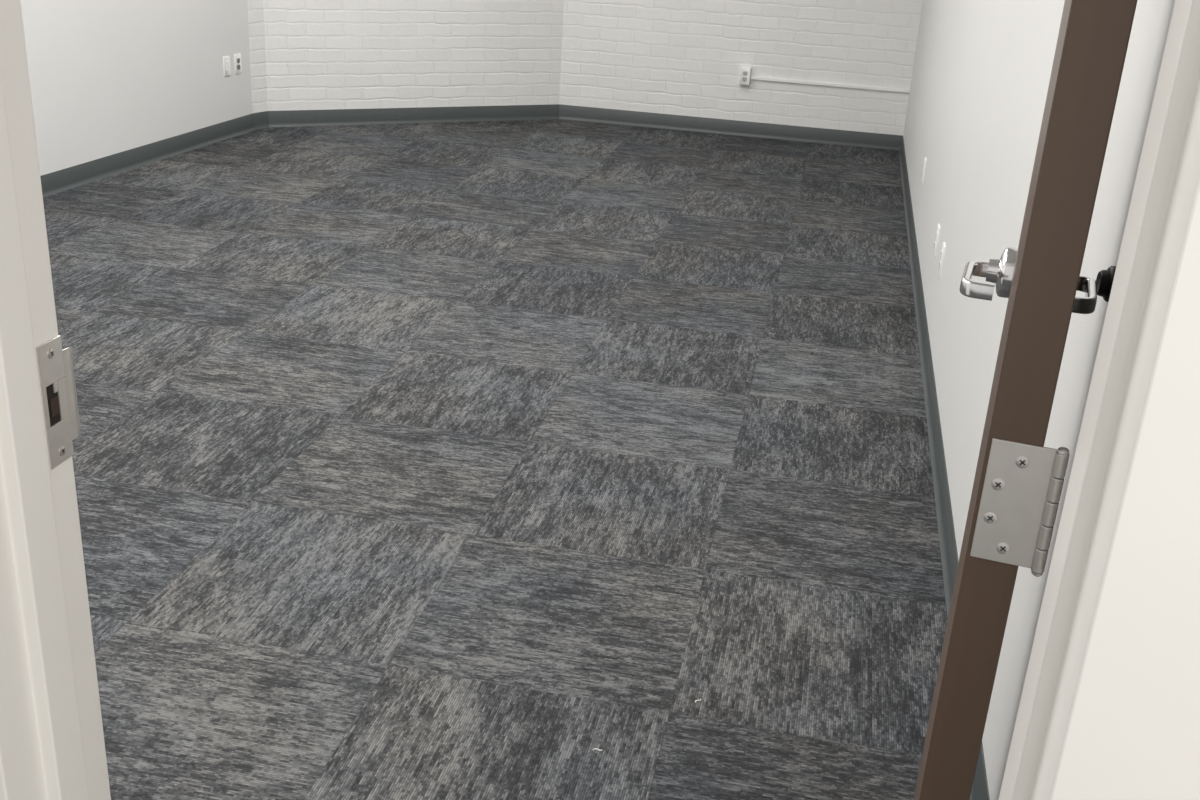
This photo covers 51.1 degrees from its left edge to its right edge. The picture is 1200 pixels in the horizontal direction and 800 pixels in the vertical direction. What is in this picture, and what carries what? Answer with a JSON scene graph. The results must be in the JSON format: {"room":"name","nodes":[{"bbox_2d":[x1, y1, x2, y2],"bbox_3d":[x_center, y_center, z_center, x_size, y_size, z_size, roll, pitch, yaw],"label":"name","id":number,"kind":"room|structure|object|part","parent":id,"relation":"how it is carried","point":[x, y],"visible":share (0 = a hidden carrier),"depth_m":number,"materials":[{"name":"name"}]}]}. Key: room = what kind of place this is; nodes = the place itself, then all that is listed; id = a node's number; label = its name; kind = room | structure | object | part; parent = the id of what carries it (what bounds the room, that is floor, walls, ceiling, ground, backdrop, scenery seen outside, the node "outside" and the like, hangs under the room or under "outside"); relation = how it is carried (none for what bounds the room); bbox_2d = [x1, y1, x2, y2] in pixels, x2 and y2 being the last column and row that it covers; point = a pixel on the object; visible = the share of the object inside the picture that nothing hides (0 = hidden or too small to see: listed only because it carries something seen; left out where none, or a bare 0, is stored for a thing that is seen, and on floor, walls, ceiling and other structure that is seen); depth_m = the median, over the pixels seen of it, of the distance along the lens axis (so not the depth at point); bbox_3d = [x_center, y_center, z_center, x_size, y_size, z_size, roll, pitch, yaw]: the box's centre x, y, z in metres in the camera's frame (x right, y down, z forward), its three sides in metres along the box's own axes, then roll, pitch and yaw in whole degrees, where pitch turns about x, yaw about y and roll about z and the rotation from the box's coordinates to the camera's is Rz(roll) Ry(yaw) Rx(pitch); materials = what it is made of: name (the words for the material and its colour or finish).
{"room":"empty office room","nodes":[
{"label":"empty office room","id":0,"kind":"room"},
{"bbox_2d":[20,0,252,175],"bbox_3d":[-3.026,-1.828,4.582,0.121,2.700,6.502,9,23,13],"label":"wall","id":1,"kind":"structure","parent":0,"point":[107,77],"depth_m":6.67,"materials":[{"name":"grey paint"}]},
{"bbox_2d":[40,113,254,196],"bbox_3d":[-3.034,-0.618,5.061,0.020,0.102,6.502,9,23,13],"label":"baseboard","id":2,"kind":"structure","parent":1,"relation":"attached to","point":[55,182],"depth_m":6.88,"materials":[{"name":"plastic"}]},
{"bbox_2d":[223,56,230,76],"bbox_3d":[-2.254,-2.017,7.591,0.008,0.117,0.072,9,23,13],"label":"wall plate","id":3,"kind":"object","parent":1,"relation":"attached to","point":[226,60],"visible":1,"depth_m":7.58,"materials":[{"name":"white plastic"}]},
{"bbox_2d":[234,54,241,73],"bbox_3d":[-2.220,-2.063,7.708,0.008,0.117,0.072,9,23,13],"label":"wall outlet","id":4,"kind":"object","parent":1,"relation":"attached to","point":[237,57],"visible":1,"depth_m":7.70,"materials":[{"name":"white plastic"}]},
{"bbox_2d":[247,0,267,112],"bbox_3d":[-2.150,-3.005,7.573,0.120,2.700,0.133,16,25,27],"label":"wall","id":5,"kind":"structure","parent":0,"point":[255,7],"depth_m":7.89,"materials":[{"name":"white brick"}]},
{"bbox_2d":[253,111,268,129],"bbox_3d":[-2.166,-1.789,8.036,0.016,0.102,0.133,16,25,27],"label":"baseboard","id":6,"kind":"structure","parent":5,"relation":"attached to","point":[261,120],"depth_m":8.04,"materials":[{"name":"plastic"}]},
{"bbox_2d":[263,0,563,110],"bbox_3d":[-1.168,-3.158,8.092,2.063,2.700,0.120,-8,25,-26],"label":"wall","id":7,"kind":"structure","parent":0,"point":[320,54],"depth_m":8.35,"materials":[{"name":"white brick"}]},
{"bbox_2d":[268,104,558,126],"bbox_3d":[-1.212,-1.934,8.530,2.063,0.102,0.017,-8,25,-26],"label":"baseboard","id":8,"kind":"structure","parent":7,"relation":"attached to","point":[289,118],"depth_m":8.50,"materials":[{"name":"plastic"}]},
{"bbox_2d":[43,119,947,799],"bbox_3d":[-0.741,-0.106,4.400,6.300,0.080,11.000,7,23,9],"label":"floor","id":9,"kind":"structure","parent":0,"point":[442,460],"depth_m":3.64,"materials":[{"name":"carpet"}]},
{"bbox_2d":[559,0,922,135],"bbox_3d":[0.972,-3.131,8.347,2.410,2.700,0.120,7,23,9],"label":"wall","id":10,"kind":"structure","parent":0,"point":[673,57],"depth_m":8.60,"materials":[{"name":"white brick"}]},
{"bbox_2d":[559,104,901,150],"bbox_3d":[0.885,-1.907,8.779,2.410,0.102,0.016,7,23,9],"label":"baseboard","id":11,"kind":"structure","parent":10,"relation":"attached to","point":[566,112],"depth_m":8.78,"materials":[{"name":"plastic"}]},
{"bbox_2d":[739,66,751,84],"bbox_3d":[0.995,-2.222,8.610,0.074,0.120,0.052,7,23,9],"label":"outlet box","id":12,"kind":"object","parent":10,"relation":"attached to","point":[745,72],"visible":1,"depth_m":8.59,"materials":[{"name":"white plastic"}]},
{"bbox_2d":[750,76,909,92],"bbox_3d":[1.559,-2.145,8.538,1.073,0.022,0.019,7,23,9],"label":"cable raceway","id":13,"kind":"object","parent":10,"relation":"attached to","point":[751,77],"visible":1,"depth_m":8.53,"materials":[{"name":"white plastic"}]},
{"bbox_2d":[903,0,1174,799],"bbox_3d":[1.420,-1.520,4.500,0.120,2.700,7.880,7,23,9],"label":"wall","id":14,"kind":"structure","parent":0,"point":[982,69],"depth_m":3.18,"materials":[{"name":"paint"}]},
{"bbox_2d":[921,157,926,183],"bbox_3d":[1.554,-1.102,6.032,0.008,0.117,0.072,7,23,9],"label":"wall outlet","id":15,"kind":"object","parent":14,"relation":"attached to","point":[925,159],"visible":1,"depth_m":6.01,"materials":[{"name":"white plastic"}]},
{"bbox_2d":[933,224,939,256],"bbox_3d":[1.289,-0.612,4.813,0.008,0.117,0.072,7,23,9],"label":"wall outlet","id":16,"kind":"object","parent":14,"relation":"attached to","point":[938,225],"visible":1,"depth_m":4.79,"materials":[{"name":"white plastic"}]},
{"bbox_2d":[938,242,945,277],"bbox_3d":[1.223,-0.502,4.498,0.008,0.117,0.072,7,23,9],"label":"wall outlet","id":17,"kind":"object","parent":14,"relation":"attached to","point":[943,245],"visible":1,"depth_m":4.48,"materials":[{"name":"white plastic"}]},
{"bbox_2d":[899,136,989,799],"bbox_3d":[1.281,-0.331,5.009,0.016,0.102,7.870,7,23,9],"label":"baseboard","id":18,"kind":"structure","parent":14,"relation":"attached to","point":[947,539],"depth_m":3.88,"materials":[{"name":"plastic"}]},
{"bbox_2d":[1096,266,1115,301],"bbox_3d":[0.731,-0.169,1.817,0.020,0.052,0.052,7,23,9],"label":"door stop","id":19,"kind":"object","parent":14,"relation":"attached to","point":[1104,280],"visible":0.89,"depth_m":1.80,"materials":[{"name":"black rubber"}]},
{"bbox_3d":[-1.250,-0.309,1.158,6.300,2.700,0.140,7,23,9],"label":"wall","id":20,"kind":"structure","parent":0,"visible":0},
{"bbox_2d":[0,0,1199,799],"bbox_3d":[-0.023,0.088,1.062,1.130,2.180,0.182,7,23,9],"label":"door frame","id":21,"kind":"structure","parent":20,"relation":"attached to","point":[1109,709],"depth_m":0.95,"materials":[{"name":"beige paint"}]},
{"bbox_3d":[-0.516,0.003,1.190,0.002,0.124,0.036,7,23,9],"label":"strike plate","id":22,"kind":"part","parent":21,"relation":"part of","materials":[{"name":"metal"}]},
{"bbox_2d":[914,0,1136,799],"bbox_3d":[0.489,-0.024,1.480,0.179,2.103,0.922,11,23,17],"label":"door","id":23,"kind":"structure","parent":20,"relation":"in","point":[1018,483],"depth_m":1.04,"materials":[{"name":"brown wood"}]},
{"bbox_3d":[0.535,-0.171,1.773,0.045,0.022,0.128,11,23,17],"label":"lever","id":24,"kind":"part","parent":23,"relation":"part of","materials":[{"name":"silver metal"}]},
{"bbox_3d":[0.579,-0.186,1.817,0.036,0.073,0.073,11,23,17],"label":"lever handle","id":25,"kind":"part","parent":23,"relation":"part of","materials":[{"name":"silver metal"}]},
{"bbox_3d":[0.661,-0.147,1.735,0.045,0.022,0.128,11,23,17],"label":"lever","id":26,"kind":"part","parent":23,"relation":"part of","materials":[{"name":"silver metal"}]}
]}

